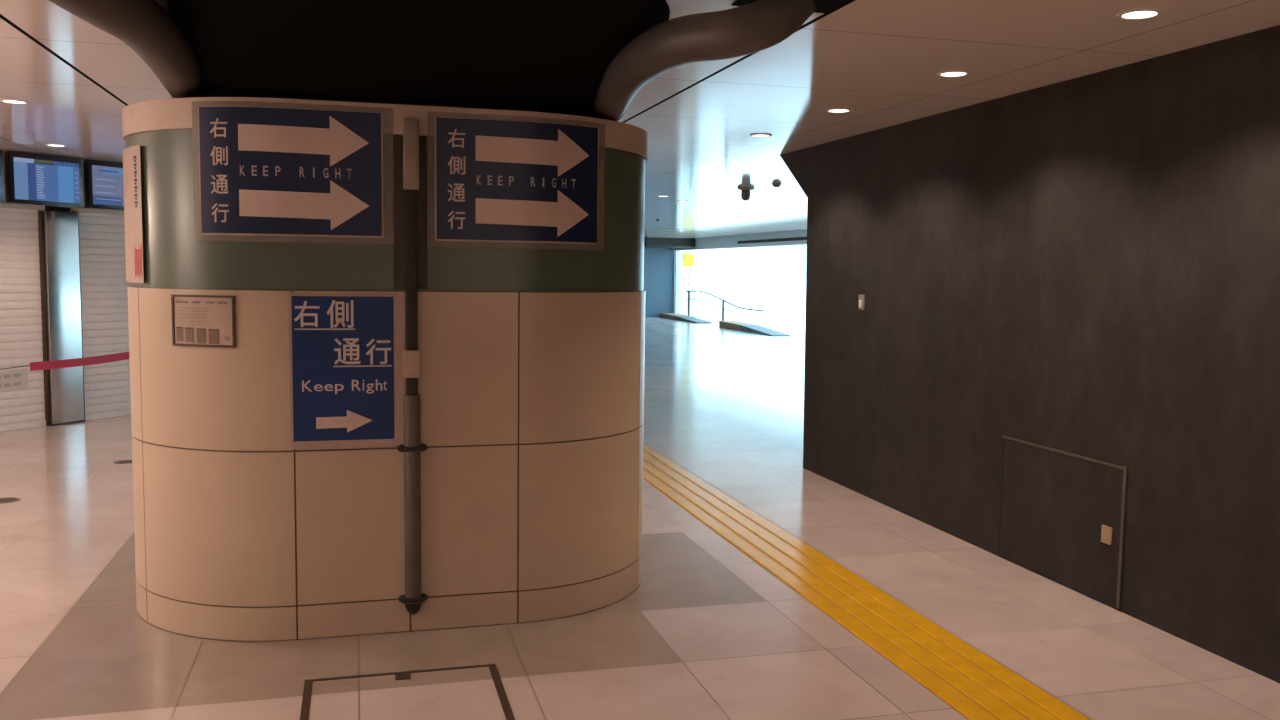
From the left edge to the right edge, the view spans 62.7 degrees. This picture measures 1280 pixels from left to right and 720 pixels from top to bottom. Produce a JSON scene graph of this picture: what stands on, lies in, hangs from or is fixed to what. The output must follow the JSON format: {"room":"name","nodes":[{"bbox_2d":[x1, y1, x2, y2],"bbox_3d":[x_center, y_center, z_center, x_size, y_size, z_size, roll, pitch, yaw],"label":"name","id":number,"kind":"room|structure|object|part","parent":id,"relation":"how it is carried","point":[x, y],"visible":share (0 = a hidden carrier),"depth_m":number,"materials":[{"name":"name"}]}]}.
{"room":"railway station","nodes":[
{"label":"railway station","id":0,"kind":"room"},
{"bbox_2d":[3,153,109,211],"bbox_3d":[-6.847,-0.418,7.071,0.300,2.430,13.200,3,6,27],"label":"wall","id":1,"kind":"structure","parent":0,"point":[47,208],"depth_m":9.78,"materials":[{"name":"grey paint"}]},
{"bbox_2d":[0,150,4,202],"bbox_3d":[-5.628,-1.520,8.555,0.356,0.435,0.685,3,6,27],"label":"display","id":2,"kind":"object","parent":1,"relation":"attached to","point":[2,197],"visible":1,"depth_m":8.76,"materials":[{"name":"black plastic"}]},
{"bbox_2d":[0,203,49,431],"bbox_3d":[-6.222,-0.273,7.969,0.120,2.003,3.545,3,6,27],"label":"roller shutter","id":3,"kind":"object","parent":1,"relation":"attached to","point":[23,332],"visible":0.99,"depth_m":9.35,"materials":[{"name":"grey metal"}]},
{"bbox_3d":[-6.209,-1.244,7.885,0.120,0.043,3.545,3,6,27],"label":"head rail","id":4,"kind":"part","parent":3,"relation":"part of","materials":[{"name":"white metal"}]},
{"bbox_3d":[-5.420,-0.380,9.529,0.060,1.969,0.030,3,6,27],"label":"guide rail","id":5,"kind":"part","parent":3,"relation":"part of","materials":[{"name":"brown metal"}]},
{"bbox_2d":[4,151,83,207],"bbox_3d":[-5.295,-1.571,9.194,0.356,0.435,0.660,3,6,27],"label":"display","id":6,"kind":"object","parent":1,"relation":"attached to","point":[30,178],"visible":1,"depth_m":9.08,"materials":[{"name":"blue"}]},
{"bbox_2d":[13,157,79,202],"bbox_3d":[-5.137,-1.554,9.113,0.001,0.350,0.590,3,6,27],"label":"picture","id":7,"kind":"object","parent":6,"relation":"attached to","point":[35,179],"depth_m":9.10,"materials":[{"name":"blue"}]},
{"bbox_2d":[70,208,130,420],"bbox_3d":[-4.694,-0.505,10.896,0.120,2.003,2.435,3,6,27],"label":"roller shutter","id":8,"kind":"object","parent":1,"relation":"attached to","point":[101,232],"visible":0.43,"depth_m":10.05,"materials":[{"name":"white metal"}]},
{"bbox_3d":[-5.258,-0.405,9.839,0.060,1.969,0.030,3,6,27],"label":"guide rail","id":9,"kind":"part","parent":8,"relation":"part of","materials":[{"name":"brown metal"}]},
{"bbox_3d":[-4.681,-1.475,10.813,0.120,0.043,2.435,3,6,27],"label":"head rail","id":10,"kind":"part","parent":8,"relation":"part of","materials":[{"name":"white metal"}]},
{"bbox_2d":[83,159,123,209],"bbox_3d":[-4.965,-1.621,9.827,0.356,0.435,0.660,3,6,27],"label":"display","id":11,"kind":"object","parent":1,"relation":"attached to","point":[103,180],"visible":0.6,"depth_m":9.58,"materials":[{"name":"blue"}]},
{"bbox_2d":[92,165,123,205],"bbox_3d":[-4.807,-1.604,9.746,0.001,0.350,0.590,3,6,27],"label":"picture","id":12,"kind":"object","parent":11,"relation":"attached to","point":[107,180],"depth_m":9.62,"materials":[{"name":"blue"}]},
{"bbox_2d":[0,317,1279,719],"bbox_3d":[-2.933,0.464,12.299,19.150,0.120,39.500,-1,5,-15],"label":"floor","id":13,"kind":"structure","parent":0,"point":[706,632],"depth_m":4.35,"materials":[{"name":"tile"}]},
{"bbox_2d":[0,497,19,503],"bbox_3d":[-3.986,0.880,6.590,0.170,0.005,0.170,-1,5,-15],"label":"drain cover","id":14,"kind":"object","parent":13,"relation":"on","point":[7,499],"visible":1,"depth_m":6.60,"materials":[{"name":"grey metal"}]},
{"bbox_3d":[-3.986,0.878,6.590,0.138,0.002,0.138,-1,5,-15],"label":"cap plate","id":15,"kind":"part","parent":14,"relation":"part of","materials":[{"name":"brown metal"}]},
{"bbox_2d":[42,211,84,425],"bbox_3d":[-5.325,-0.381,9.677,0.113,1.949,0.316,3,6,27],"label":"post","id":16,"kind":"object","parent":13,"relation":"on","point":[60,229],"visible":1,"depth_m":9.63,"materials":[{"name":"metal"}]},
{"bbox_2d":[0,352,128,370],"bbox_3d":[-3.477,0.426,6.343,0.320,0.964,1.947,2,5,15],"label":"barrier","id":17,"kind":"object","parent":13,"relation":"on","point":[44,365],"visible":0.27,"depth_m":6.41,"materials":[{"name":"fabric"}]},
{"bbox_2d":[0,368,27,391],"bbox_3d":[-3.590,0.122,5.872,0.002,0.120,0.412,2,5,15],"label":"sheet","id":18,"kind":"object","parent":17,"relation":"hanging from","point":[14,379],"visible":1,"depth_m":5.97,"materials":[{"name":"white paper"}]},
{"bbox_2d":[0,382,20,387],"bbox_3d":[-3.590,0.147,5.871,0.001,0.020,0.312,2,5,15],"label":"print","id":19,"kind":"object","parent":18,"relation":"attached to","point":[2,384],"depth_m":5.95,"materials":[{"name":"paint"}]},
{"bbox_2d":[0,373,20,378],"bbox_3d":[-3.590,0.097,5.867,0.001,0.020,0.312,2,5,15],"label":"print","id":20,"kind":"object","parent":18,"relation":"on","point":[2,375],"depth_m":5.95,"materials":[{"name":"paint"}]},
{"bbox_2d":[113,460,131,463],"bbox_3d":[-3.885,0.767,7.918,0.150,0.005,0.150,-1,5,-15],"label":"drain cover","id":21,"kind":"object","parent":13,"relation":"on","point":[119,461],"visible":0.78,"depth_m":7.89,"materials":[{"name":"grey metal"}]},
{"bbox_3d":[-3.885,0.765,7.918,0.118,0.002,0.118,-1,5,-15],"label":"cap plate","id":22,"kind":"part","parent":21,"relation":"part of","materials":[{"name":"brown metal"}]},
{"bbox_2d":[122,97,647,640],"bbox_3d":[-1.116,-0.005,4.919,2.312,2.133,1.424,-1,5,-15],"label":"pillar","id":23,"kind":"structure","parent":13,"relation":"on","point":[531,381],"depth_m":4.27,"materials":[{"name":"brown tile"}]},
{"bbox_2d":[123,145,143,282],"bbox_3d":[-2.114,-0.598,4.357,0.029,0.548,0.392,-3,6,-34],"label":"notice","id":24,"kind":"object","parent":23,"relation":"on","point":[134,263],"visible":1,"depth_m":4.26,"materials":[{"name":"plastic"}]},
{"bbox_2d":[133,156,137,206],"bbox_3d":[-2.026,-0.716,4.220,0.030,0.204,0.001,5,7,43],"label":"print","id":25,"kind":"object","parent":24,"relation":"attached to","point":[135,158],"depth_m":4.22,"materials":[{"name":"black"}]},
{"bbox_2d":[135,246,141,276],"bbox_3d":[-2.030,-0.397,4.247,0.064,0.125,0.001,5,7,43],"label":"print","id":26,"kind":"object","parent":24,"relation":"attached to","point":[138,249],"depth_m":4.24},
{"bbox_2d":[171,294,235,347],"bbox_3d":[-1.707,-0.153,4.097,0.278,0.201,0.022,2,5,13],"label":"framed notice","id":27,"kind":"object","parent":23,"relation":"attached to","point":[197,320],"visible":1,"depth_m":4.09,"materials":[{"name":"paper"}]},
{"bbox_2d":[176,329,182,340],"bbox_3d":[-1.808,-0.098,4.126,0.032,0.049,0.001,3,5,22],"label":"picture","id":28,"kind":"object","parent":27,"relation":"attached to","point":[179,332],"depth_m":4.13,"materials":[{"name":"grey paper"}]},
{"bbox_2d":[185,329,193,341],"bbox_3d":[-1.763,-0.095,4.110,0.039,0.049,0.001,2,5,18],"label":"picture","id":29,"kind":"object","parent":27,"relation":"attached to","point":[189,333],"depth_m":4.11,"materials":[{"name":"grey paper"}]},
{"bbox_2d":[196,331,205,342],"bbox_3d":[-1.711,-0.090,4.095,0.041,0.049,0.001,2,5,13],"label":"picture","id":30,"kind":"object","parent":27,"relation":"attached to","point":[200,335],"depth_m":4.10,"materials":[{"name":"grey paper"}]},
{"bbox_2d":[209,331,218,343],"bbox_3d":[-1.657,-0.087,4.085,0.043,0.049,0.001,2,5,9],"label":"picture","id":31,"kind":"object","parent":27,"relation":"attached to","point":[213,335],"depth_m":4.08,"materials":[{"name":"grey paper"}]},
{"bbox_2d":[198,106,383,237],"bbox_3d":[-1.344,-0.722,4.067,0.754,0.532,0.064,0,5,-8],"label":"sign","id":32,"kind":"object","parent":23,"relation":"attached to","point":[264,171],"visible":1,"depth_m":4.04,"materials":[{"name":"metal"}]},
{"bbox_2d":[288,292,404,448],"bbox_3d":[-1.158,0.043,4.167,0.442,0.617,0.006,-1,5,-15],"label":"poster","id":33,"kind":"object","parent":23,"relation":"attached to","point":[347,382],"visible":1,"depth_m":4.16,"materials":[{"name":"paper"}]},
{"bbox_2d":[393,118,427,614],"bbox_3d":[-0.916,0.052,4.214,0.130,2.003,0.050,-1,5,-15],"label":"drain pipe","id":34,"kind":"object","parent":23,"relation":"attached to","point":[409,148],"visible":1,"depth_m":4.19,"materials":[{"name":"grey metal"}]},
{"bbox_3d":[-0.913,-0.587,4.180,0.130,0.605,0.005,-1,5,-15],"label":"mounting plate","id":35,"kind":"part","parent":34,"relation":"part of","materials":[{"name":"metal"}]},
{"bbox_2d":[434,116,598,243],"bbox_3d":[-0.486,-0.724,4.304,0.757,0.534,0.068,-1,5,-23],"label":"sign","id":36,"kind":"object","parent":23,"relation":"attached to","point":[497,180],"visible":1,"depth_m":4.27,"materials":[{"name":"metal"}]},
{"bbox_2d":[300,664,514,719],"bbox_3d":[-0.792,1.185,3.563,0.690,0.003,0.690,-1,5,-15],"label":"floor hatch","id":37,"kind":"object","parent":13,"relation":"on","point":[305,708],"visible":1,"depth_m":3.80,"materials":[{"name":"brown metal"}]},
{"bbox_2d":[660,313,711,322],"bbox_3d":[1.335,-1.261,31.503,0.450,0.129,3.700,-1,5,-15],"label":"ramp","id":38,"kind":"object","parent":13,"relation":"on","point":[674,316],"visible":1,"depth_m":31.33,"materials":[{"name":"beige stone"}]},
{"bbox_2d":[680,252,696,316],"bbox_3d":[1.517,-2.326,32.648,0.500,2.059,0.048,-1,5,-15],"label":"notice board","id":39,"kind":"object","parent":13,"relation":"on","point":[688,259],"visible":0.8,"depth_m":32.62,"materials":[{"name":"grey"}]},
{"bbox_2d":[686,290,764,320],"bbox_3d":[2.247,-1.441,29.249,0.115,0.900,6.124,-1,5,-16],"label":"handrail","id":40,"kind":"object","parent":13,"relation":"on","point":[688,291],"visible":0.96,"depth_m":29.01,"materials":[{"name":"grey metal"}]},
{"bbox_3d":[1.488,-1.666,31.976,0.070,0.859,0.070,-1,5,-15],"label":"post","id":41,"kind":"part","parent":40,"relation":"part of","materials":[{"name":"grey metal"}]},
{"bbox_3d":[2.057,-1.546,29.905,0.061,0.298,4.702,-1,5,-16],"label":"rail","id":42,"kind":"part","parent":40,"relation":"part of","materials":[{"name":"grey metal"}]},
{"bbox_3d":[2.295,-1.308,29.003,0.070,0.679,0.070,-1,5,-15],"label":"post","id":43,"kind":"part","parent":40,"relation":"part of","materials":[{"name":"grey metal"}]},
{"bbox_2d":[719,321,789,335],"bbox_3d":[2.796,-0.796,26.117,0.450,0.169,3.700,-1,5,-15],"label":"ramp","id":44,"kind":"object","parent":13,"relation":"on","point":[735,325],"visible":1,"depth_m":26.01,"materials":[{"name":"beige stone"}]},
{"bbox_2d":[643,444,1090,719],"bbox_3d":[-1.105,0.410,12.478,0.405,0.007,37.500,-1,5,-15],"label":"tactile paving","id":45,"kind":"object","parent":13,"relation":"on","point":[971,682],"visible":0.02,"depth_m":4.60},
{"bbox_2d":[0,0,1279,237],"bbox_3d":[-2.899,-2.091,12.078,19.150,0.150,39.500,-1,5,-15],"label":"ceiling","id":46,"kind":"structure","parent":0,"point":[881,61],"depth_m":5.13,"materials":[{"name":"white paint"}]},
{"bbox_2d":[0,99,28,103],"bbox_3d":[-3.659,-1.510,6.141,0.152,0.005,0.152,-1,5,-15],"label":"recessed light","id":47,"kind":"object","parent":46,"relation":"in","point":[12,101],"visible":1,"depth_m":6.13,"materials":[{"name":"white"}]},
{"bbox_2d":[45,144,65,146],"bbox_3d":[-4.685,-1.721,8.428,0.152,0.005,0.152,-1,5,-15],"label":"recessed light","id":48,"kind":"object","parent":46,"relation":"in","point":[54,145],"visible":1,"depth_m":8.42,"materials":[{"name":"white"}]},
{"bbox_2d":[49,0,200,97],"bbox_3d":[-1.796,-1.141,3.491,0.497,0.374,2.211,1,5,1],"label":"duct","id":49,"kind":"object","parent":46,"relation":"attached to","point":[145,26],"visible":0.77,"depth_m":3.42,"materials":[{"name":"brown metal"}]},
{"bbox_2d":[594,0,852,121],"bbox_3d":[0.191,-1.144,4.002,0.571,0.355,2.149,-2,6,-33],"label":"duct","id":50,"kind":"object","parent":46,"relation":"attached to","point":[753,26],"visible":0.88,"depth_m":3.58,"materials":[{"name":"brown metal"}]},
{"bbox_3d":[0.583,-1.216,3.408,0.368,0.005,0.660,-1,5,-15],"label":"ceiling plate","id":51,"kind":"part","parent":50,"relation":"part of","materials":[{"name":"black metal"}]},
{"bbox_2d":[737,186,754,200],"bbox_3d":[1.180,-1.852,11.715,0.190,0.151,0.190,-1,5,-15],"label":"dome camera","id":52,"kind":"object","parent":46,"relation":"attached to","point":[745,190],"visible":1,"depth_m":11.67,"materials":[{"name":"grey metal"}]},
{"bbox_2d":[750,134,771,136],"bbox_3d":[0.831,-1.542,7.215,0.152,0.005,0.152,-1,5,-15],"label":"recessed light","id":53,"kind":"object","parent":46,"relation":"in","point":[751,135],"visible":1,"depth_m":7.21,"materials":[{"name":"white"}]},
{"bbox_2d":[772,183,781,186],"bbox_3d":[1.448,-1.851,11.126,0.100,0.044,0.100,-1,5,-15],"label":"smoke detector","id":54,"kind":"object","parent":46,"relation":"attached to","point":[773,184],"visible":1,"depth_m":11.09,"materials":[{"name":"grey plastic"}]},
{"bbox_2d":[825,108,851,112],"bbox_3d":[1.145,-1.437,6.055,0.152,0.005,0.152,-1,5,-15],"label":"recessed light","id":55,"kind":"object","parent":46,"relation":"in","point":[834,110],"visible":1,"depth_m":6.04,"materials":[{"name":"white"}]},
{"bbox_2d":[937,70,969,76],"bbox_3d":[1.460,-1.333,4.894,0.152,0.005,0.152,-1,5,-15],"label":"recessed light","id":56,"kind":"object","parent":46,"relation":"in","point":[954,73],"visible":1,"depth_m":4.88,"materials":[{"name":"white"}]},
{"bbox_2d":[1116,8,1162,19],"bbox_3d":[1.775,-1.228,3.734,0.152,0.005,0.152,-1,5,-15],"label":"recessed light","id":57,"kind":"object","parent":46,"relation":"in","point":[1136,14],"visible":1,"depth_m":3.73,"materials":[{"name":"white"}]},
{"bbox_2d":[644,248,674,316],"bbox_3d":[-3.852,-2.542,32.154,10.200,2.430,0.200,-1,5,-15],"label":"wall","id":58,"kind":"structure","parent":0,"point":[659,263],"depth_m":33.27,"materials":[{"name":"paint"}]},
{"bbox_2d":[644,237,694,247],"bbox_3d":[0.598,-3.553,31.892,1.475,0.250,2.430,-1,5,-15],"label":"trim","id":59,"kind":"structure","parent":58,"relation":"attached to","point":[649,242],"depth_m":30.75,"materials":[{"name":"metal"}]},
{"bbox_2d":[674,251,679,313],"bbox_3d":[1.182,-2.412,33.365,0.150,2.100,0.120,-1,5,-15],"label":"trim","id":60,"kind":"structure","parent":58,"relation":"attached to","point":[677,253],"depth_m":33.31,"materials":[{"name":"white metal"}]},
{"bbox_2d":[679,292,805,336],"bbox_3d":[27.216,-0.863,33.309,50.050,0.230,90.000,-1,5,-15],"label":"ground","id":61,"kind":"structure","parent":0,"point":[783,315],"depth_m":39.85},
{"bbox_2d":[680,245,806,298],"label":"window","id":62,"kind":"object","parent":61,"relation":"on","point":[779,271],"visible":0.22,"depth_m":65.38,"materials":[{"name":"glass"}]},
{"bbox_3d":[9.138,-5.636,57.668,0.040,2.000,2.000,-1,5,-15],"label":"pane","id":63,"kind":"part","parent":62,"relation":"part of","materials":[{"name":"glass"}]},
{"bbox_2d":[780,25,1279,682],"bbox_3d":[6.242,0.180,2.209,6.600,2.430,14.960,-1,5,-15],"label":"wall","id":64,"kind":"structure","parent":0,"point":[1088,266],"depth_m":4.88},
{"bbox_2d":[671,230,806,250],"bbox_3d":[4.257,-2.585,21.724,0.290,0.330,24.080,-1,5,-15],"label":"trim","id":65,"kind":"structure","parent":64,"relation":"attached to","point":[797,237],"depth_m":26.52,"materials":[{"name":"white metal"}]},
{"bbox_2d":[858,295,864,309],"bbox_3d":[1.491,-0.388,7.083,0.016,0.105,0.080,-1,5,-15],"label":"wall switch","id":66,"kind":"object","parent":64,"relation":"attached to","point":[861,304],"visible":1,"depth_m":7.07,"materials":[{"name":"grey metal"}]},
{"bbox_2d":[998,435,1127,608],"bbox_3d":[2.030,0.755,5.130,0.012,0.645,0.929,-1,5,-15],"label":"access panel","id":67,"kind":"object","parent":64,"relation":"attached to","point":[1062,513],"visible":1,"depth_m":5.07,"materials":[{"name":"grey metal"}]}
]}

